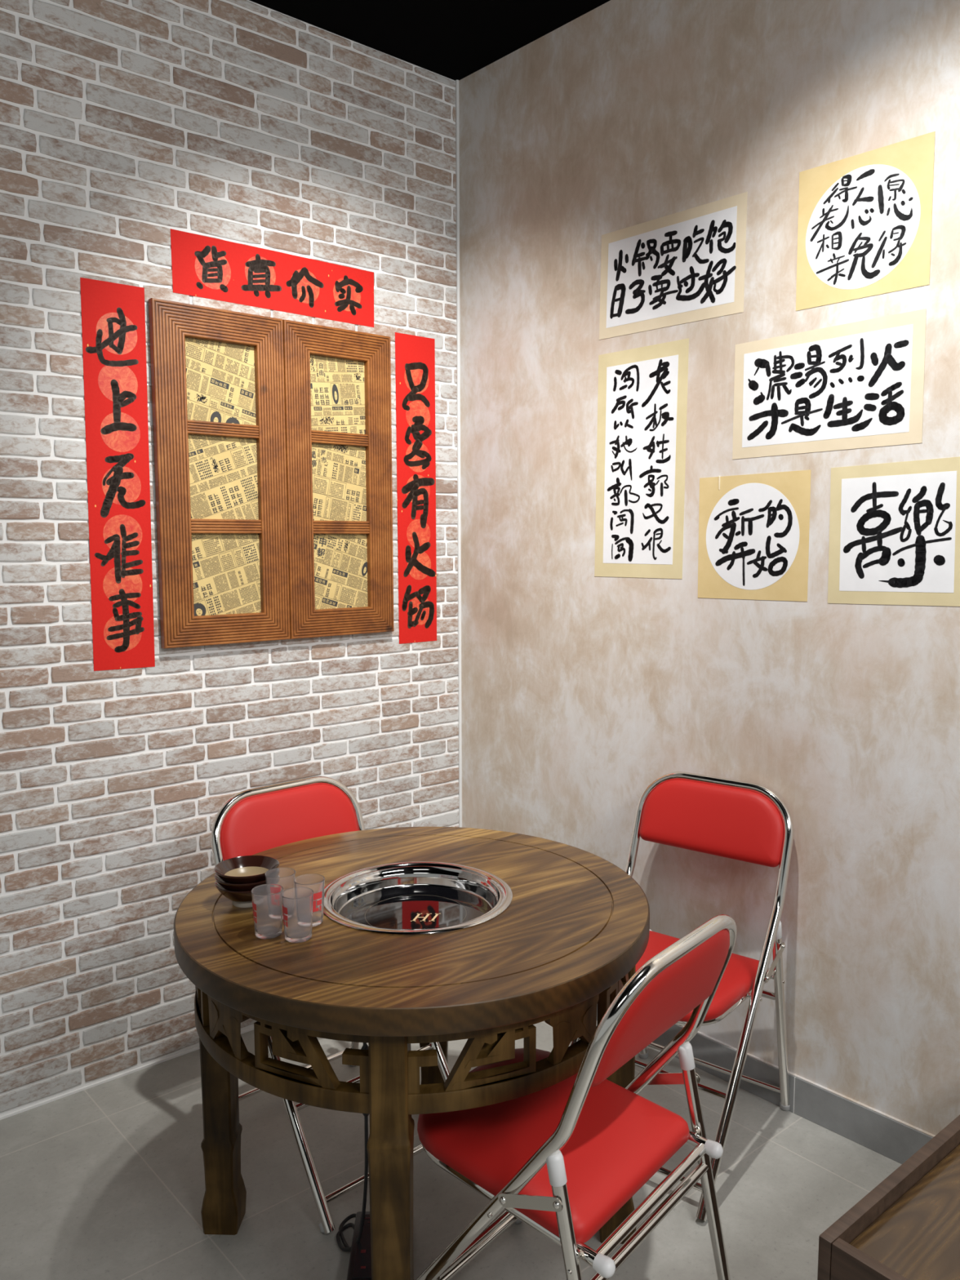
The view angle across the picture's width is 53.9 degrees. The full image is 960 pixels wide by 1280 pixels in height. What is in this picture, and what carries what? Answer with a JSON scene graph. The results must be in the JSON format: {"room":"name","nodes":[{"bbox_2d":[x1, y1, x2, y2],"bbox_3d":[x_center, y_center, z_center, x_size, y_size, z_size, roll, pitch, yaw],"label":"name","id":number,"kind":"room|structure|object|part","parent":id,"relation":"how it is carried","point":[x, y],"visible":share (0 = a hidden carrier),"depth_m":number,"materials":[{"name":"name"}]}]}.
{"room":"hot pot restaurant","nodes":[
{"label":"hot pot restaurant","id":0,"kind":"room"},
{"bbox_2d":[0,0,458,1115],"bbox_3d":[-1.876,-0.200,1.874,4.612,3.012,0.120,-5,8,-39],"label":"wall","id":1,"kind":"structure","parent":0,"point":[124,124],"depth_m":2.60,"materials":[{"name":"grey brick"}]},
{"bbox_2d":[80,277,155,671],"bbox_3d":[-0.966,-0.429,2.527,0.176,1.023,0.002,-5,8,-39],"label":"banner","id":2,"kind":"object","parent":1,"relation":"attached to","point":[113,314],"visible":1,"depth_m":2.52,"materials":[{"name":"red paper"}]},
{"bbox_2d":[96,312,137,355],"bbox_3d":[-0.959,-0.809,2.494,0.108,0.108,0.001,-5,8,-39],"label":"print","id":3,"kind":"object","parent":2,"relation":"on","point":[116,332],"depth_m":2.49},
{"bbox_2d":[97,365,137,400],"bbox_3d":[-0.960,-0.682,2.505,0.104,0.104,0.001,-5,8,-39],"label":"print","id":4,"kind":"object","parent":2,"relation":"on","point":[115,383],"depth_m":2.50},
{"bbox_2d":[100,412,140,452],"bbox_3d":[-0.959,-0.555,2.519,0.105,0.105,0.001,-5,8,-39],"label":"print","id":5,"kind":"object","parent":2,"relation":"attached to","point":[120,432],"depth_m":2.52},
{"bbox_2d":[102,466,141,505],"bbox_3d":[-0.961,-0.414,2.532,0.104,0.104,0.001,-5,8,-39],"label":"print","id":6,"kind":"object","parent":2,"relation":"on","point":[121,485],"depth_m":2.53},
{"bbox_2d":[102,567,142,603],"bbox_3d":[-0.966,-0.148,2.555,0.105,0.105,0.001,-5,8,-39],"label":"print","id":7,"kind":"object","parent":2,"relation":"on","point":[120,584],"depth_m":2.55},
{"bbox_2d":[102,514,142,552],"bbox_3d":[-0.962,-0.285,2.545,0.105,0.105,0.001,-5,8,-39],"label":"print","id":8,"kind":"object","parent":2,"relation":"attached to","point":[122,533],"depth_m":2.54},
{"bbox_2d":[103,613,142,651],"bbox_3d":[-0.970,-0.020,2.565,0.103,0.103,0.001,-5,8,-39],"label":"print","id":9,"kind":"object","parent":2,"relation":"attached to","point":[122,632],"depth_m":2.56},
{"bbox_2d":[0,1026,253,1119],"bbox_3d":[-1.726,1.289,2.074,4.294,0.008,0.007,-5,8,-39],"label":"trim","id":10,"kind":"structure","parent":1,"relation":"attached to","point":[33,1106],"depth_m":2.63,"materials":[{"name":"white tile"}]},
{"bbox_2d":[148,297,394,648],"bbox_3d":[-0.587,-0.471,2.818,0.767,0.942,0.029,-5,8,-39],"label":"window","id":11,"kind":"structure","parent":1,"relation":"in","point":[273,436],"depth_m":2.78,"materials":[{"name":"brown wood"}]},
{"bbox_3d":[-0.733,-0.883,2.653,0.388,0.086,0.026,-5,8,-39],"label":"rail","id":12,"kind":"part","parent":11,"relation":"part of","materials":[{"name":"brown wood"}]},
{"bbox_3d":[-0.731,-0.032,2.742,0.388,0.085,0.026,-5,8,-39],"label":"rail","id":13,"kind":"part","parent":11,"relation":"part of","materials":[{"name":"brown wood"}]},
{"bbox_3d":[-0.436,-0.910,2.896,0.377,0.086,0.026,-5,8,-39],"label":"rail","id":14,"kind":"part","parent":11,"relation":"part of","materials":[{"name":"brown wood"}]},
{"bbox_3d":[-0.434,-0.058,2.985,0.377,0.085,0.026,-5,8,-39],"label":"rail","id":15,"kind":"part","parent":11,"relation":"part of","materials":[{"name":"brown wood"}]},
{"bbox_2d":[170,228,373,327],"bbox_3d":[-0.587,-1.053,2.777,0.655,0.170,0.002,-5,8,-39],"label":"banner","id":16,"kind":"object","parent":1,"relation":"attached to","point":[202,266],"visible":1,"depth_m":2.75,"materials":[{"name":"red paper"}]},
{"bbox_2d":[195,249,231,288],"bbox_3d":[-0.748,-1.038,2.645,0.107,0.107,0.001,-5,8,-39],"label":"print","id":17,"kind":"object","parent":16,"relation":"attached to","point":[212,267],"depth_m":2.64},
{"bbox_2d":[244,256,275,284],"bbox_3d":[-0.636,-1.061,2.736,0.097,0.097,0.001,-5,8,-39],"label":"print","id":18,"kind":"object","parent":16,"relation":"attached to","point":[259,270],"depth_m":2.73},
{"bbox_2d":[290,269,319,303],"bbox_3d":[-0.524,-1.059,2.829,0.098,0.098,0.001,-5,8,-39],"label":"print","id":19,"kind":"object","parent":16,"relation":"attached to","point":[304,283],"depth_m":2.83},
{"bbox_2d":[333,277,360,311],"bbox_3d":[-0.411,-1.069,2.921,0.099,0.099,0.001,-5,8,-39],"label":"print","id":20,"kind":"object","parent":16,"relation":"attached to","point":[346,291],"depth_m":2.92},
{"bbox_2d":[395,332,436,644],"bbox_3d":[-0.211,-0.495,3.147,0.160,1.011,0.002,-5,8,-39],"label":"banner","id":21,"kind":"object","parent":1,"relation":"attached to","point":[415,355],"visible":1,"depth_m":3.15,"materials":[{"name":"red paper"}]},
{"bbox_2d":[404,368,429,393],"bbox_3d":[-0.208,-0.863,3.111,0.100,0.100,0.001,-5,8,-39],"label":"print","id":22,"kind":"object","parent":21,"relation":"on","point":[415,380],"depth_m":3.11},
{"bbox_2d":[405,442,429,472],"bbox_3d":[-0.206,-0.608,3.139,0.099,0.099,0.001,-5,8,-39],"label":"print","id":23,"kind":"object","parent":21,"relation":"on","point":[417,454],"depth_m":3.14},
{"bbox_2d":[405,400,430,431],"bbox_3d":[-0.205,-0.743,3.126,0.099,0.099,0.001,-5,8,-39],"label":"print","id":24,"kind":"object","parent":21,"relation":"attached to","point":[417,412],"depth_m":3.13},
{"bbox_2d":[406,519,430,547],"bbox_3d":[-0.206,-0.356,3.165,0.098,0.098,0.001,-5,8,-39],"label":"print","id":25,"kind":"object","parent":21,"relation":"on","point":[418,531],"depth_m":3.16},
{"bbox_2d":[406,475,430,505],"bbox_3d":[-0.207,-0.501,3.150,0.100,0.100,0.001,-5,8,-39],"label":"print","id":26,"kind":"object","parent":21,"relation":"attached to","point":[418,486],"depth_m":3.15},
{"bbox_2d":[408,596,429,625],"bbox_3d":[-0.203,-0.100,3.194,0.099,0.099,0.001,-5,8,-39],"label":"print","id":27,"kind":"object","parent":21,"relation":"attached to","point":[418,606],"depth_m":3.19},
{"bbox_2d":[407,551,431,579],"bbox_3d":[-0.204,-0.252,3.177,0.098,0.098,0.001,-5,8,-39],"label":"print","id":28,"kind":"object","parent":21,"relation":"attached to","point":[419,563],"depth_m":3.18},
{"bbox_2d":[455,80,462,827],"bbox_3d":[-0.072,-0.351,3.278,0.012,3.012,0.012,-5,8,-39],"label":"trim","id":29,"kind":"structure","parent":1,"relation":"attached to","point":[457,120],"depth_m":3.24,"materials":[{"name":"white"}]},
{"bbox_2d":[248,0,610,80],"bbox_3d":[0.044,-1.434,-1.222,6.620,0.080,7.120,-5,8,-39],"label":"ceiling","id":30,"kind":"structure","parent":0,"point":[452,39],"depth_m":2.77,"materials":[{"name":"black paint"}]},
{"bbox_2d":[0,1020,902,1279],"bbox_3d":[0.051,1.631,-0.901,6.620,0.060,7.120,-5,8,-39],"label":"floor","id":31,"kind":"structure","parent":0,"point":[104,1181],"depth_m":2.18,"materials":[{"name":"grey tile"}]},
{"bbox_2d":[210,776,450,1234],"bbox_3d":[-0.348,0.827,2.341,0.458,0.868,0.555,-5,8,-42],"label":"folding chair","id":32,"kind":"object","parent":31,"relation":"on","point":[252,821],"visible":0.27,"depth_m":2.41,"materials":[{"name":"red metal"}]},
{"bbox_3d":[-0.496,0.484,2.471,0.397,0.174,0.082,-5,8,-42],"label":"backrest","id":33,"kind":"part","parent":32,"relation":"part of","materials":[{"name":"red leather"}]},
{"bbox_3d":[-0.329,0.952,2.648,0.024,0.542,0.140,-5,8,-42],"label":"leg","id":34,"kind":"part","parent":32,"relation":"part of","materials":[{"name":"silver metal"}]},
{"bbox_2d":[346,1211,371,1279],"bbox_3d":[-0.204,1.276,1.954,0.124,0.052,0.210,0,6,-2],"label":"power strip","id":35,"kind":"object","parent":31,"relation":"on","point":[360,1260],"visible":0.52,"depth_m":1.93,"materials":[{"name":"black plastic"}]},
{"bbox_2d":[173,826,649,1279],"bbox_3d":[-0.135,0.912,2.034,0.974,0.759,0.974,0,6,-2],"label":"table","id":36,"kind":"object","parent":31,"relation":"on","point":[425,935],"visible":0.91,"depth_m":1.70,"materials":[{"name":"brown wood"}]},
{"bbox_3d":[-0.565,0.938,2.051,0.080,0.706,0.075,0,6,2],"label":"leg","id":37,"kind":"part","parent":36,"relation":"part of","materials":[{"name":"brown wood"}]},
{"bbox_2d":[214,880,252,907],"bbox_3d":[-0.481,0.520,1.957,0.131,0.047,0.131,-5,8,-39],"label":"bowl","id":38,"kind":"object","parent":36,"relation":"on","point":[239,899],"visible":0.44,"depth_m":1.91,"materials":[{"name":"brown ceramic"}]},
{"bbox_2d":[214,872,266,891],"bbox_3d":[-0.481,0.505,1.955,0.131,0.047,0.131,-5,8,-39],"label":"bowl","id":39,"kind":"object","parent":38,"relation":"on","point":[228,886],"visible":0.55,"depth_m":1.90,"materials":[{"name":"brown ceramic"}]},
{"bbox_2d":[213,855,279,884],"bbox_3d":[-0.481,0.489,1.954,0.131,0.047,0.131,-5,8,-39],"label":"bowl","id":40,"kind":"object","parent":39,"relation":"on","point":[246,869],"visible":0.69,"depth_m":1.99,"materials":[{"name":"brown ceramic"}]},
{"bbox_2d":[251,884,283,938],"bbox_3d":[-0.403,0.516,1.794,0.060,0.088,0.060,-4,7,-31],"label":"tumbler","id":41,"kind":"object","parent":36,"relation":"on","point":[267,906],"visible":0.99,"depth_m":1.77,"materials":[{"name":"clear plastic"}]},
{"bbox_2d":[252,902,257,923],"bbox_3d":[-0.426,0.513,1.779,0.004,0.038,0.024,-4,7,-31],"label":"print","id":42,"kind":"object","parent":41,"relation":"attached to","point":[254,905],"depth_m":1.77},
{"bbox_2d":[265,867,295,919],"bbox_3d":[-0.398,0.507,1.885,0.060,0.088,0.060,1,6,8],"label":"tumbler","id":43,"kind":"object","parent":36,"relation":"on","point":[284,877],"visible":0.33,"depth_m":1.87,"materials":[{"name":"clear glass"}]},
{"bbox_3d":[-0.417,0.689,1.745,0.129,0.089,0.594,-6,8,-42],"label":"fretwork panel","id":44,"kind":"part","parent":36,"relation":"part of","materials":[{"name":"brown wood"}]},
{"bbox_2d":[280,887,313,942],"bbox_3d":[-0.343,0.518,1.777,0.060,0.088,0.060,-4,7,-35],"label":"tumbler","id":45,"kind":"object","parent":36,"relation":"on","point":[297,902],"visible":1,"depth_m":1.76,"materials":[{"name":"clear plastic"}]},
{"bbox_2d":[281,904,287,926],"bbox_3d":[-0.364,0.514,1.761,0.004,0.038,0.024,-4,7,-35],"label":"print","id":46,"kind":"object","parent":45,"relation":"attached to","point":[284,906],"depth_m":1.76,"materials":[{"name":"red"}]},
{"bbox_2d":[293,873,324,926],"bbox_3d":[-0.333,0.511,1.848,0.060,0.088,0.060,-6,8,-42],"label":"tumbler","id":47,"kind":"object","parent":36,"relation":"on","point":[316,882],"visible":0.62,"depth_m":1.83,"materials":[{"name":"clear glass"}]},
{"bbox_2d":[312,891,322,911],"bbox_3d":[-0.315,0.507,1.828,0.024,0.038,0.004,-6,8,-42],"label":"print","id":48,"kind":"object","parent":47,"relation":"attached to","point":[317,895],"depth_m":1.83},
{"bbox_2d":[336,1042,368,1252],"bbox_3d":[-0.255,0.963,1.976,0.082,0.664,0.175,-5,8,-39],"label":"power cord","id":49,"kind":"object","parent":36,"relation":"hanging from","point":[346,1248],"visible":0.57,"depth_m":1.95,"materials":[{"name":"black rubber"}]},
{"bbox_3d":[-0.150,0.983,1.609,0.075,0.706,0.080,0,6,2],"label":"leg","id":50,"kind":"part","parent":36,"relation":"part of","materials":[{"name":"brown wood"}]},
{"bbox_3d":[-0.136,0.583,1.999,0.328,0.007,0.328,-6,8,-42],"label":"cooktop glass","id":51,"kind":"part","parent":36,"relation":"part of","materials":[{"name":"black ceramic"}]},
{"bbox_3d":[-0.120,0.893,2.465,0.075,0.706,0.080,0,6,2],"label":"leg","id":52,"kind":"part","parent":36,"relation":"part of","materials":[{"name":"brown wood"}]},
{"bbox_3d":[0.128,0.690,1.727,0.594,0.089,0.129,-6,8,-42],"label":"fretwork panel","id":53,"kind":"part","parent":36,"relation":"part of","materials":[{"name":"brown wood"}]},
{"bbox_3d":[0.295,0.939,2.022,0.080,0.706,0.075,0,6,2],"label":"leg","id":54,"kind":"part","parent":36,"relation":"part of","materials":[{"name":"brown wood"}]},
{"bbox_2d":[415,914,737,1279],"bbox_3d":[0.139,0.890,1.726,0.555,0.868,0.458,5,8,40],"label":"folding chair","id":55,"kind":"object","parent":31,"relation":"on","point":[561,1159],"visible":0.8,"depth_m":1.61,"materials":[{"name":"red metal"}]},
{"bbox_3d":[0.078,0.882,1.482,0.126,0.064,0.002,5,8,40],"label":"link plate","id":56,"kind":"part","parent":55,"relation":"part of","materials":[{"name":"silver metal"}]},
{"bbox_3d":[0.121,0.894,1.741,0.410,0.063,0.380,5,8,40],"label":"seat","id":57,"kind":"part","parent":55,"relation":"part of","materials":[{"name":"red leather"}]},
{"bbox_3d":[0.139,0.919,1.728,0.450,0.046,0.387,5,8,40],"label":"seat rail","id":58,"kind":"part","parent":55,"relation":"part of","materials":[{"name":"silver metal"}]},
{"bbox_3d":[0.161,1.076,1.451,0.140,0.542,0.024,5,8,40],"label":"leg","id":59,"kind":"part","parent":55,"relation":"part of","materials":[{"name":"silver metal"}]},
{"bbox_3d":[0.307,0.579,1.549,0.082,0.174,0.397,5,8,40],"label":"backrest","id":60,"kind":"part","parent":55,"relation":"part of","materials":[{"name":"red leather"}]},
{"bbox_3d":[0.367,0.846,1.821,0.126,0.064,0.002,5,8,40],"label":"link plate","id":61,"kind":"part","parent":55,"relation":"part of","materials":[{"name":"silver metal"}]},
{"bbox_3d":[0.431,1.042,1.768,0.140,0.542,0.024,5,8,40],"label":"leg","id":62,"kind":"part","parent":55,"relation":"part of","materials":[{"name":"silver metal"}]},
{"bbox_2d":[568,771,793,1221],"bbox_3d":[0.482,0.822,2.376,0.458,0.868,0.555,4,8,37],"label":"folding chair","id":63,"kind":"object","parent":31,"relation":"on","point":[741,820],"visible":0.63,"depth_m":2.44,"materials":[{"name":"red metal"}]},
{"bbox_3d":[0.442,0.947,2.681,0.024,0.542,0.140,4,8,37],"label":"leg","id":64,"kind":"part","parent":63,"relation":"part of","materials":[{"name":"silver metal"}]},
{"bbox_3d":[0.468,0.829,2.358,0.380,0.063,0.410,4,8,37],"label":"seat","id":65,"kind":"part","parent":63,"relation":"part of","materials":[{"name":"red leather"}]},
{"bbox_3d":[0.616,0.477,2.517,0.397,0.174,0.082,4,8,37],"label":"backrest","id":66,"kind":"part","parent":63,"relation":"part of","materials":[{"name":"red leather"}]},
{"bbox_3d":[0.483,0.850,2.379,0.387,0.046,0.450,4,8,37],"label":"seat rail","id":67,"kind":"part","parent":63,"relation":"part of","materials":[{"name":"silver metal"}]},
{"bbox_3d":[0.726,0.793,2.324,0.002,0.064,0.126,4,8,37],"label":"link plate","id":68,"kind":"part","parent":63,"relation":"part of","materials":[{"name":"silver metal"}]},
{"bbox_3d":[0.773,0.972,2.428,0.024,0.542,0.140,4,8,37],"label":"leg","id":69,"kind":"part","parent":63,"relation":"part of","materials":[{"name":"silver metal"}]},
{"bbox_2d":[817,1115,959,1279],"bbox_3d":[1.053,1.111,1.445,0.909,0.480,0.660,-5,8,-39],"label":"table","id":70,"kind":"object","parent":31,"relation":"on","point":[907,1227],"visible":1,"depth_m":1.44,"materials":[{"name":"brown wood"}]},
{"bbox_3d":[1.056,0.908,1.426,0.858,0.020,0.618,-5,8,-39],"label":"inset panel","id":71,"kind":"part","parent":70,"relation":"part of","materials":[{"name":"brown wood"}]},
{"bbox_2d":[458,0,959,1135],"bbox_3d":[1.677,-0.170,1.509,0.100,3.012,5.012,-6,8,-43],"label":"wall","id":72,"kind":"structure","parent":0,"point":[581,690],"depth_m":2.51,"materials":[{"name":"paint"}]},
{"bbox_2d":[594,337,688,578],"bbox_3d":[0.455,-0.504,2.703,0.002,0.651,0.321,-6,8,-43],"label":"poster","id":73,"kind":"object","parent":72,"relation":"attached to","point":[642,393],"visible":1,"depth_m":2.69,"materials":[{"name":"white paper"}]},
{"bbox_2d":[599,191,747,339],"bbox_3d":[0.514,-1.010,2.586,0.002,0.298,0.480,-6,8,-43],"label":"poster","id":74,"kind":"object","parent":72,"relation":"attached to","point":[686,266],"visible":1,"depth_m":2.57,"materials":[{"name":"white paper"}]},
{"bbox_2d":[697,469,811,601],"bbox_3d":[0.706,-0.268,2.459,0.003,0.329,0.323,-6,8,-43],"label":"poster","id":75,"kind":"object","parent":72,"relation":"attached to","point":[753,529],"visible":1,"depth_m":2.45,"materials":[{"name":"beige paper"}]},
{"bbox_2d":[596,1004,935,1164],"bbox_3d":[1.649,1.283,1.616,0.011,0.100,4.986,-6,8,-43],"label":"baseboard","id":76,"kind":"structure","parent":72,"relation":"attached to","point":[893,1140],"depth_m":2.42,"materials":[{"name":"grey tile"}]},
{"bbox_2d":[732,308,926,459],"bbox_3d":[0.830,-0.606,2.292,0.002,0.300,0.486,-6,8,-43],"label":"poster","id":77,"kind":"object","parent":72,"relation":"attached to","point":[856,384],"visible":1,"depth_m":2.27,"materials":[{"name":"white paper"}]},
{"bbox_2d":[795,131,935,311],"bbox_3d":[0.886,-0.961,2.194,0.002,0.327,0.321,-6,8,-43],"label":"poster","id":78,"kind":"object","parent":72,"relation":"attached to","point":[865,219],"visible":1,"depth_m":2.19,"materials":[{"name":"beige paper"}]},
{"bbox_2d":[827,456,959,606],"bbox_3d":[0.965,-0.246,2.186,0.002,0.337,0.332,-6,8,-43],"label":"poster","id":79,"kind":"object","parent":72,"relation":"attached to","point":[895,527],"visible":1,"depth_m":2.19,"materials":[{"name":"white paper"}]}
]}

